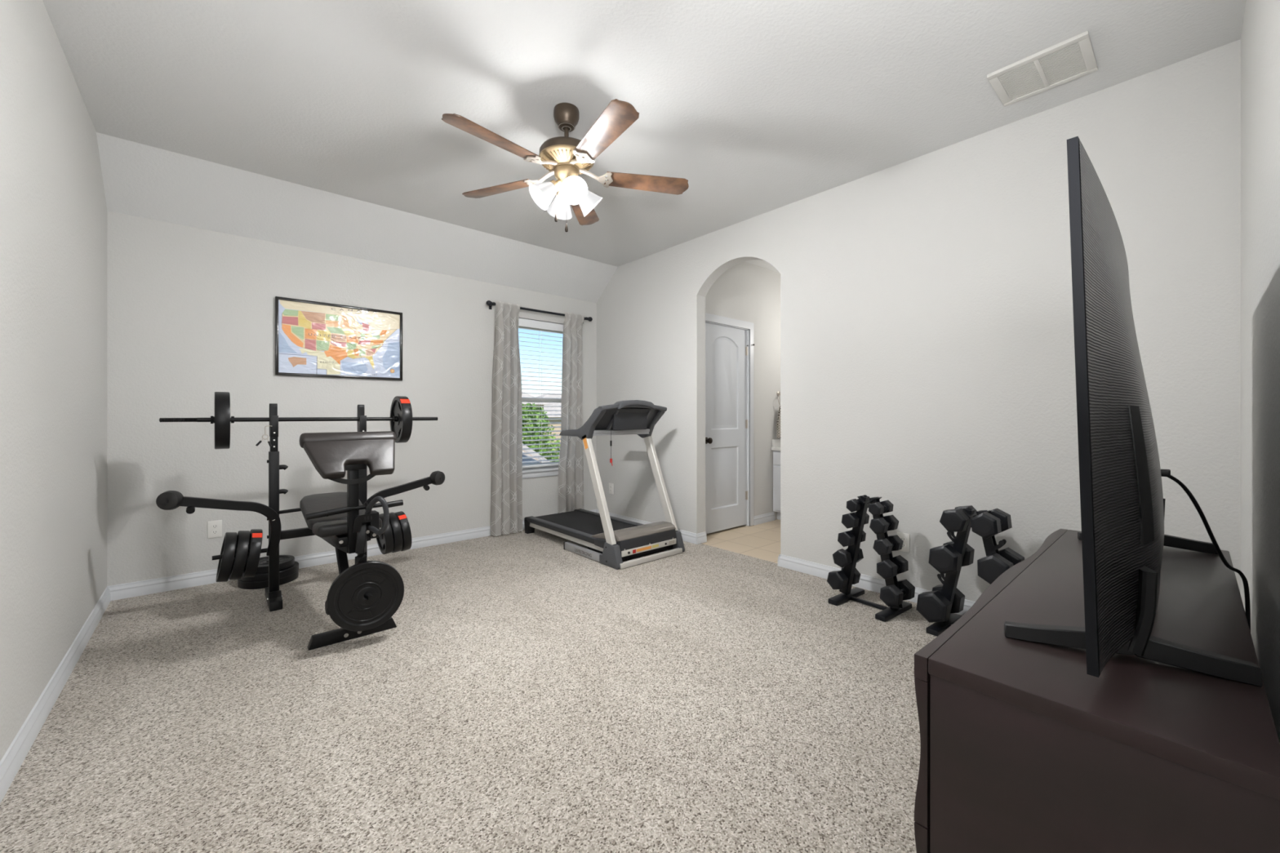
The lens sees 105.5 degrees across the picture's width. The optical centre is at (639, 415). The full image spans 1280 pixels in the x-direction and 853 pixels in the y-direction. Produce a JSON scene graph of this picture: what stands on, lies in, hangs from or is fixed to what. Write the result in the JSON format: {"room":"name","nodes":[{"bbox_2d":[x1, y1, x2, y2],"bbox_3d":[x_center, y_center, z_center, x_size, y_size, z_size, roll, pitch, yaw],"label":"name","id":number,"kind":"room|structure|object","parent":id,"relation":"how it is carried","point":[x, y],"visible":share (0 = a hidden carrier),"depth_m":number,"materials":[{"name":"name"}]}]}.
{"room":"home gym","nodes":[
{"label":"home gym","id":0,"kind":"room"},
{"bbox_2d":[0,0,106,761],"bbox_3d":[-1.194,-0.218,0.522,0.130,2.940,6.861,0,0,-41],"label":"wall","id":1,"kind":"structure","parent":0,"point":[53,208],"depth_m":1.89,"materials":[{"name":"grey paint"}]},
{"bbox_2d":[0,586,110,804],"bbox_3d":[-1.086,1.107,0.510,0.016,0.091,6.701,0,0,-41],"label":"baseboard","id":2,"kind":"structure","parent":1,"relation":"attached to","point":[12,760],"depth_m":1.85,"materials":[{"name":"white paint"}]},
{"bbox_2d":[106,211,596,586],"bbox_3d":[-1.955,-0.107,4.315,3.998,2.718,0.160,0,0,-41],"label":"wall","id":3,"kind":"structure","parent":0,"point":[191,310],"depth_m":3.50,"materials":[{"name":"grey paint"}]},
{"bbox_2d":[207,520,222,538],"bbox_3d":[-2.925,0.784,3.349,0.075,0.117,0.009,0,0,-41],"label":"wall outlet","id":4,"kind":"object","parent":3,"relation":"attached to","point":[214,528],"visible":1,"depth_m":3.35,"materials":[{"name":"white plastic"}]},
{"bbox_2d":[211,529,217,533],"bbox_3d":[-2.923,0.803,3.347,0.033,0.029,0.003,0,0,-41],"label":"receptacle","id":5,"kind":"object","parent":4,"relation":"attached to","point":[213,531],"depth_m":3.35,"materials":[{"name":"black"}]},
{"bbox_2d":[211,524,217,528],"bbox_3d":[-2.923,0.764,3.347,0.033,0.029,0.003,0,0,-41],"label":"receptacle","id":6,"kind":"object","parent":4,"relation":"attached to","point":[213,526],"depth_m":3.35,"materials":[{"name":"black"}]},
{"bbox_2d":[275,296,402,380],"bbox_3d":[-2.344,-0.582,3.847,0.867,0.575,0.025,0,0,-41],"label":"framed map","id":7,"kind":"object","parent":3,"relation":"attached to","point":[314,339],"visible":1,"depth_m":3.81,"materials":[{"name":"black"}]},
{"bbox_2d":[107,509,595,600],"bbox_3d":[-1.893,1.107,4.252,3.748,0.091,0.016,0,0,-41],"label":"baseboard","id":8,"kind":"structure","parent":3,"relation":"attached to","point":[126,590],"depth_m":3.65,"materials":[{"name":"white paint"}]},
{"bbox_2d":[485,300,592,323],"bbox_3d":[-1.000,-1.046,4.978,1.215,0.066,0.107,0,0,-41],"label":"curtain rod","id":9,"kind":"object","parent":3,"relation":"attached to","point":[489,303],"visible":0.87,"depth_m":4.91,"materials":[{"name":"black metal"}]},
{"bbox_2d":[490,300,522,536],"bbox_3d":[-1.296,0.029,4.700,0.306,2.222,0.096,0,0,-41],"label":"curtain","id":10,"kind":"object","parent":9,"relation":"hanging from","point":[506,501],"visible":1,"depth_m":4.67,"materials":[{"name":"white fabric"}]},
{"bbox_2d":[557,311,584,513],"bbox_3d":[-0.731,0.029,5.197,0.338,2.222,0.096,0,0,-41],"label":"curtain","id":11,"kind":"object","parent":9,"relation":"hanging from","point":[571,467],"visible":0.88,"depth_m":5.16,"materials":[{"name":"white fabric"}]},
{"bbox_2d":[518,325,563,478],"bbox_3d":[-1.051,-0.172,5.084,0.950,1.613,0.189,0,0,-41],"label":"window","id":12,"kind":"structure","parent":3,"relation":"in","point":[535,472],"depth_m":5.07,"materials":[{"name":"white plastic"}]},
{"bbox_2d":[518,318,563,467],"bbox_3d":[-1.034,-0.220,5.065,0.836,1.507,0.061,0,0,-41],"label":"window blind","id":13,"kind":"object","parent":12,"relation":"attached to","point":[522,322],"visible":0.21,"depth_m":5.05,"materials":[{"name":"white plastic"}]},
{"bbox_2d":[0,519,962,852],"bbox_3d":[1.143,1.202,2.584,6.370,0.100,6.870,0,0,-41],"label":"floor","id":14,"kind":"structure","parent":0,"point":[527,693],"depth_m":1.85,"materials":[{"name":"carpet"}]},
{"bbox_2d":[237,570,298,589],"bbox_3d":[-2.579,1.129,3.385,0.336,0.046,0.336,0,0,-41],"label":"weight plate","id":15,"kind":"object","parent":14,"relation":"on","point":[242,584],"visible":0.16,"depth_m":3.24,"materials":[{"name":"black plastic"}]},
{"bbox_2d":[240,561,298,582],"bbox_3d":[-2.571,1.082,3.386,0.326,0.046,0.326,0,0,9],"label":"weight plate","id":16,"kind":"object","parent":15,"relation":"on","point":[288,571],"visible":0.28,"depth_m":3.29,"materials":[{"name":"black plastic"}]},
{"bbox_2d":[256,555,294,573],"bbox_3d":[-2.583,1.036,3.389,0.292,0.044,0.292,0,0,-32],"label":"weight plate","id":17,"kind":"object","parent":16,"relation":"on","point":[285,561],"visible":0.53,"depth_m":3.37,"materials":[{"name":"black plastic"}]},
{"bbox_2d":[155,403,444,650],"bbox_3d":[-1.955,0.540,2.880,1.259,1.224,1.191,0,0,-8],"label":"weight bench","id":18,"kind":"object","parent":14,"relation":"on","point":[347,521],"visible":0.9,"depth_m":2.58,"materials":[{"name":"black metal"}]},
{"bbox_2d":[216,532,237,582],"bbox_3d":[-2.411,0.826,2.840,0.094,0.281,0.278,0,0,-41],"label":"weight plate","id":19,"kind":"object","parent":18,"relation":"on","point":[228,546],"visible":1,"depth_m":2.76,"materials":[{"name":"black plastic"}]},
{"bbox_2d":[229,530,249,579],"bbox_3d":[-2.368,0.826,2.878,0.095,0.281,0.278,0,0,-41],"label":"weight plate","id":20,"kind":"object","parent":18,"relation":"on","point":[243,536],"visible":0.94,"depth_m":2.79,"materials":[{"name":"black plastic"}]},
{"bbox_2d":[242,528,262,577],"bbox_3d":[-2.322,0.826,2.918,0.091,0.281,0.278,0,0,-41],"label":"weight plate","id":21,"kind":"object","parent":18,"relation":"on","point":[252,560],"visible":0.93,"depth_m":2.83,"materials":[{"name":"black plastic"}]},
{"bbox_2d":[255,425,271,446],"bbox_3d":[-2.256,0.126,2.920,0.080,0.127,0.012,0,0,-41],"label":"clip","id":22,"kind":"object","parent":18,"relation":"hanging from","point":[265,434],"visible":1,"depth_m":2.92,"materials":[{"name":"grey metal"}]},
{"bbox_2d":[159,416,437,423],"bbox_3d":[-2.068,0.026,3.145,1.480,0.044,0.051,0,0,-41],"label":"barbell","id":23,"kind":"object","parent":18,"relation":"on","point":[211,420],"visible":0.82,"depth_m":3.04,"materials":[{"name":"black metal"}]},
{"bbox_2d":[214,391,230,448],"bbox_3d":[-2.428,0.030,2.828,0.066,0.332,0.332,0,0,-41],"label":"weight plate","id":24,"kind":"object","parent":23,"relation":"on","point":[222,399],"visible":1,"depth_m":2.72,"materials":[{"name":"black rubber"}]},
{"bbox_2d":[390,395,412,443],"bbox_3d":[-1.703,0.030,3.466,0.062,0.332,0.332,0,0,-41],"label":"weight plate","id":25,"kind":"object","parent":23,"relation":"on","point":[401,406],"visible":0.94,"depth_m":3.39,"materials":[{"name":"black rubber"}]},
{"bbox_2d":[326,560,404,631],"bbox_3d":[-1.362,0.899,2.427,0.336,0.336,0.034,0,0,-36],"label":"weight plate","id":26,"kind":"object","parent":18,"relation":"on","point":[347,606],"visible":0.97,"depth_m":2.41,"materials":[{"name":"black plastic"}]},
{"bbox_2d":[376,513,393,554],"bbox_3d":[-1.785,0.826,3.391,0.085,0.281,0.278,0,0,-41],"label":"weight plate","id":27,"kind":"object","parent":18,"relation":"on","point":[384,541],"visible":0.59,"depth_m":3.31,"materials":[{"name":"black rubber"}]},
{"bbox_2d":[389,512,403,552],"bbox_3d":[-1.742,0.826,3.429,0.086,0.281,0.278,0,0,-41],"label":"weight plate","id":28,"kind":"object","parent":18,"relation":"on","point":[393,520],"visible":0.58,"depth_m":3.34,"materials":[{"name":"black rubber"}]},
{"bbox_2d":[394,511,411,551],"bbox_3d":[-1.698,0.826,3.467,0.086,0.281,0.278,0,0,-41],"label":"weight plate","id":29,"kind":"object","parent":18,"relation":"on","point":[404,523],"visible":0.59,"depth_m":3.38,"materials":[{"name":"black rubber"}]},
{"bbox_2d":[524,400,684,569],"bbox_3d":[-0.389,0.514,4.417,0.730,1.277,1.515,0,0,-41],"label":"treadmill","id":30,"kind":"object","parent":14,"relation":"on","point":[610,540],"visible":1,"depth_m":4.00,"materials":[{"name":"black"}]},
{"bbox_2d":[587,544,672,560],"bbox_3d":[-0.077,1.098,4.061,0.590,0.048,0.400,0,0,-41],"label":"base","id":31,"kind":"object","parent":30,"relation":"on","point":[590,547],"depth_m":3.91,"materials":[{"name":"silver"}]},
{"bbox_2d":[591,521,675,551],"bbox_3d":[-0.064,0.982,4.019,0.645,0.141,0.402,0,0,-41],"label":"hood","id":32,"kind":"object","parent":30,"relation":"attached to","point":[642,538],"depth_m":3.86,"materials":[{"name":"silver metal"}]},
{"bbox_2d":[773,450,780,519],"bbox_3d":[2.049,0.772,5.103,0.581,0.771,1.155,0,0,-41],"label":"vanity cabinet","id":33,"kind":"object","parent":14,"relation":"on","point":[776,454],"visible":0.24,"depth_m":5.30,"materials":[{"name":"white paint"}]},
{"bbox_2d":[771,439,780,450],"bbox_3d":[2.049,0.327,5.092,0.595,0.120,1.177,0,0,-41],"label":"countertop","id":34,"kind":"structure","parent":33,"relation":"on","point":[775,442],"depth_m":5.34,"materials":[{"name":"white stone"}]},
{"bbox_2d":[828,494,911,622],"bbox_3d":[1.387,0.821,2.942,0.330,0.662,0.408,0,0,-37],"label":"dumbbell rack","id":35,"kind":"object","parent":14,"relation":"on","point":[888,613],"visible":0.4,"depth_m":2.96,"materials":[{"name":"black metal"}]},
{"bbox_2d":[826,567,860,589],"bbox_3d":[1.287,1.026,3.073,0.218,0.116,0.114,0,0,-37],"label":"dumbbell","id":36,"kind":"object","parent":35,"relation":"on","point":[837,580],"visible":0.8,"depth_m":3.01,"materials":[{"name":"black rubber"}]},
{"bbox_2d":[832,548,863,568],"bbox_3d":[1.304,0.883,3.051,0.203,0.104,0.103,0,0,-37],"label":"dumbbell","id":37,"kind":"object","parent":35,"relation":"on","point":[842,557],"visible":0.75,"depth_m":2.99,"materials":[{"name":"black rubber"}]},
{"bbox_2d":[837,529,866,546],"bbox_3d":[1.319,0.759,3.031,0.193,0.096,0.089,0,0,-37],"label":"dumbbell","id":38,"kind":"object","parent":35,"relation":"on","point":[845,539],"visible":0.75,"depth_m":2.97,"materials":[{"name":"black rubber"}]},
{"bbox_2d":[841,511,869,528],"bbox_3d":[1.333,0.643,3.012,0.183,0.096,0.091,0,0,-37],"label":"dumbbell","id":39,"kind":"object","parent":35,"relation":"on","point":[850,520],"visible":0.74,"depth_m":2.96,"materials":[{"name":"black rubber"}]},
{"bbox_2d":[846,498,870,512],"bbox_3d":[1.345,0.549,2.998,0.168,0.079,0.072,0,0,-37],"label":"dumbbell","id":40,"kind":"object","parent":35,"relation":"on","point":[852,505],"visible":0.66,"depth_m":2.94,"materials":[{"name":"black rubber"}]},
{"bbox_2d":[868,500,893,515],"bbox_3d":[1.430,0.549,2.886,0.168,0.079,0.073,0,0,-37],"label":"dumbbell","id":41,"kind":"object","parent":35,"relation":"on","point":[875,508],"visible":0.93,"depth_m":2.84,"materials":[{"name":"black metal"}]},
{"bbox_2d":[869,515,898,533],"bbox_3d":[1.441,0.643,2.872,0.183,0.095,0.093,0,0,-37],"label":"dumbbell","id":42,"kind":"object","parent":35,"relation":"on","point":[878,526],"visible":0.96,"depth_m":2.83,"materials":[{"name":"black metal"}]},
{"bbox_2d":[872,534,903,555],"bbox_3d":[1.455,0.759,2.853,0.193,0.094,0.092,0,0,-37],"label":"dumbbell","id":43,"kind":"object","parent":35,"relation":"on","point":[882,546],"visible":0.95,"depth_m":2.81,"materials":[{"name":"black rubber"}]},
{"bbox_2d":[876,555,908,579],"bbox_3d":[1.470,0.883,2.833,0.203,0.107,0.094,0,0,-37],"label":"dumbbell","id":44,"kind":"object","parent":35,"relation":"on","point":[886,569],"visible":0.98,"depth_m":2.79,"materials":[{"name":"black rubber"}]},
{"bbox_2d":[880,579,915,606],"bbox_3d":[1.487,1.026,2.811,0.218,0.119,0.108,0,0,-37],"label":"dumbbell","id":45,"kind":"object","parent":35,"relation":"on","point":[891,595],"visible":0.97,"depth_m":2.76,"materials":[{"name":"black metal"}]},
{"bbox_2d":[925,507,1006,636],"bbox_3d":[1.747,0.821,2.534,0.330,0.662,0.408,0,0,-37],"label":"dumbbell rack","id":46,"kind":"object","parent":14,"relation":"on","point":[949,583],"visible":0.29,"depth_m":2.58,"materials":[{"name":"black metal"}]},
{"bbox_2d":[915,584,964,622],"bbox_3d":[1.647,1.026,2.665,0.268,0.164,0.152,0,0,-37],"label":"dumbbell","id":47,"kind":"object","parent":46,"relation":"on","point":[933,606],"visible":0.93,"depth_m":2.59,"materials":[{"name":"black rubber"}]},
{"bbox_2d":[928,541,974,573],"bbox_3d":[1.679,0.759,2.623,0.253,0.152,0.139,0,0,-37],"label":"dumbbell","id":48,"kind":"object","parent":46,"relation":"on","point":[944,558],"visible":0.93,"depth_m":2.55,"materials":[{"name":"black rubber"}]},
{"bbox_2d":[939,505,977,532],"bbox_3d":[1.704,0.549,2.589,0.228,0.122,0.124,0,0,-37],"label":"dumbbell","id":49,"kind":"object","parent":46,"relation":"on","point":[956,520],"visible":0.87,"depth_m":2.52,"materials":[{"name":"black rubber"}]},
{"bbox_2d":[970,508,1012,538],"bbox_3d":[1.789,0.549,2.478,0.228,0.126,0.116,0,0,-37],"label":"dumbbell","id":50,"kind":"object","parent":46,"relation":"on","point":[986,525],"visible":1,"depth_m":2.42,"materials":[{"name":"black metal"}]},
{"bbox_2d":[977,547,1024,584],"bbox_3d":[1.814,0.759,2.445,0.253,0.152,0.135,0,0,-37],"label":"dumbbell","id":51,"kind":"object","parent":46,"relation":"on","point":[989,567],"visible":0.73,"depth_m":2.39,"materials":[{"name":"black rubber"}]},
{"bbox_2d":[914,528,1279,852],"bbox_3d":[1.232,0.801,1.271,1.538,0.702,0.438,0,0,-41],"label":"media console","id":52,"kind":"object","parent":14,"relation":"on","point":[1024,749],"visible":0.94,"depth_m":0.81,"materials":[{"name":"brown wood"}]},
{"bbox_2d":[1004,136,1262,686],"bbox_3d":[1.258,0.005,1.240,1.482,0.890,0.361,0,0,-41],"label":"television","id":53,"kind":"object","parent":52,"relation":"on","point":[1122,537],"visible":1,"depth_m":0.85,"materials":[{"name":"black plastic"}]},
{"bbox_2d":[1160,468,1250,631],"bbox_3d":[1.533,0.499,1.326,0.291,0.706,0.038,0,0,-7],"label":"power cord","id":54,"kind":"object","parent":53,"relation":"attached to","point":[1164,473],"visible":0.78,"depth_m":1.33,"materials":[{"name":"black plastic"}]},
{"bbox_2d":[42,0,1245,302],"bbox_3d":[0.220,-1.517,1.793,3.940,0.502,6.901,0,0,-41],"label":"ceiling","id":55,"kind":"structure","parent":0,"point":[317,125],"depth_m":2.44,"materials":[{"name":"white paint"}]},
{"bbox_2d":[441,98,688,231],"bbox_3d":[-0.391,-1.270,2.497,1.256,0.635,1.263,0,0,-41],"label":"ceiling fan","id":56,"kind":"object","parent":55,"relation":"hanging from","point":[566,157],"visible":1,"depth_m":2.47,"materials":[{"name":"brown wood"}]},
{"bbox_2d":[986,30,1097,106],"bbox_3d":[1.853,-1.580,2.245,0.324,0.016,0.350,0,0,-41],"label":"ceiling vent","id":57,"kind":"object","parent":55,"relation":"in","point":[1073,58],"visible":1,"depth_m":2.23,"materials":[{"name":"grey metal"}]},
{"bbox_2d":[705,261,780,526],"bbox_3d":[1.365,-0.218,5.357,2.372,2.940,0.120,0,0,-41],"label":"wall","id":58,"kind":"structure","parent":0,"point":[746,291],"depth_m":5.22,"materials":[{"name":"grey paint"}]},
{"bbox_2d":[705,312,754,533],"bbox_3d":[0.840,0.092,4.861,0.865,2.120,0.172,0,0,-41],"label":"door","id":59,"kind":"structure","parent":58,"relation":"in","point":[729,342],"depth_m":4.89,"materials":[{"name":"white paint"}]},
{"bbox_2d":[752,511,774,525],"bbox_3d":[1.337,1.113,5.243,0.385,0.091,0.016,0,0,-41],"label":"baseboard","id":60,"kind":"structure","parent":58,"relation":"attached to","point":[759,519],"depth_m":5.23,"materials":[{"name":"white paint"}]},
{"bbox_2d":[776,391,780,405],"bbox_3d":[1.561,-0.179,5.409,0.159,0.178,0.062,0,0,-41],"label":"towel ring","id":61,"kind":"object","parent":58,"relation":"attached to","point":[778,393],"visible":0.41,"depth_m":5.41,"materials":[{"name":"grey metal"}]},
{"bbox_2d":[776,405,780,438],"bbox_3d":[1.576,0.074,5.390,0.176,0.357,0.034,0,0,-41],"label":"hand towel","id":62,"kind":"object","parent":61,"relation":"hanging from","point":[778,424],"visible":0.28,"depth_m":5.35,"materials":[{"name":"beige fabric"}]},
{"bbox_2d":[745,259,779,273],"bbox_3d":[1.951,-1.678,4.648,2.430,0.180,2.600,0,0,-41],"label":"ceiling","id":63,"kind":"structure","parent":0,"point":[762,264],"depth_m":5.12,"materials":[{"name":"white paint"}]},
{"bbox_2d":[596,39,1240,601],"bbox_3d":[1.073,-0.218,3.807,0.116,2.940,4.804,0,0,-41],"label":"wall","id":64,"kind":"structure","parent":0,"point":[927,354],"depth_m":2.81,"materials":[{"name":"grey paint"}]},
{"bbox_2d":[608,483,613,494],"bbox_3d":[-0.314,0.798,5.288,0.009,0.117,0.075,0,0,-41],"label":"wall outlet","id":65,"kind":"object","parent":64,"relation":"attached to","point":[611,485],"visible":1,"depth_m":5.28,"materials":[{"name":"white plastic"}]},
{"bbox_2d":[595,509,975,615],"bbox_3d":[1.060,1.107,3.809,0.132,0.091,4.584,0,0,-41],"label":"baseboard","id":66,"kind":"structure","parent":64,"relation":"attached to","point":[873,584],"depth_m":3.51,"materials":[{"name":"white paint"}]},
{"bbox_2d":[897,532,909,552],"bbox_3d":[1.651,0.797,3.054,0.009,0.117,0.075,0,0,-41],"label":"wall outlet","id":67,"kind":"object","parent":64,"relation":"attached to","point":[904,537],"visible":0.75,"depth_m":3.04,"materials":[{"name":"white plastic"}]},
{"bbox_2d":[1240,0,1279,742],"bbox_3d":[1.666,-0.218,1.209,2.658,2.940,0.120,0,0,-41],"label":"wall","id":68,"kind":"structure","parent":0,"point":[1260,31],"depth_m":1.45,"materials":[{"name":"grey paint"}]},
{"label":"outside","id":69,"kind":"structure","parent":0,"visible":0},
{"bbox_3d":[-13.482,4.252,38.023,90.000,0.200,65.100,0,0,-41],"label":"ground","id":70,"kind":"structure","parent":69,"visible":0},
{"bbox_2d":[522,443,550,463],"bbox_3d":[-1.060,1.949,7.259,2.800,4.406,1.700,0,0,-41],"label":"roof","id":71,"kind":"structure","parent":70,"relation":"on","point":[523,446],"depth_m":7.48,"materials":[{"name":"grey"}]},
{"bbox_2d":[521,391,553,447],"bbox_3d":[-10.421,1.102,25.464,10.000,6.100,6.000,0,0,-41],"label":"house","id":72,"kind":"structure","parent":70,"relation":"on","point":[525,395],"depth_m":26.38,"materials":[{"name":"beige brick"}]},
{"bbox_2d":[521,402,559,462],"bbox_3d":[-2.918,1.908,12.035,2.520,4.496,1.945,0,0,-41],"label":"tree","id":73,"kind":"object","parent":70,"relation":"on","point":[528,403],"visible":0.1,"depth_m":11.99,"materials":[{"name":"green plant"}]},
{"bbox_2d":[535,393,561,462],"bbox_3d":[-3.000,1.202,42.385,20.500,5.900,8.400,0,0,-41],"label":"house","id":74,"kind":"structure","parent":70,"relation":"on","point":[543,395],"depth_m":34.89,"materials":[{"name":"beige brick"}]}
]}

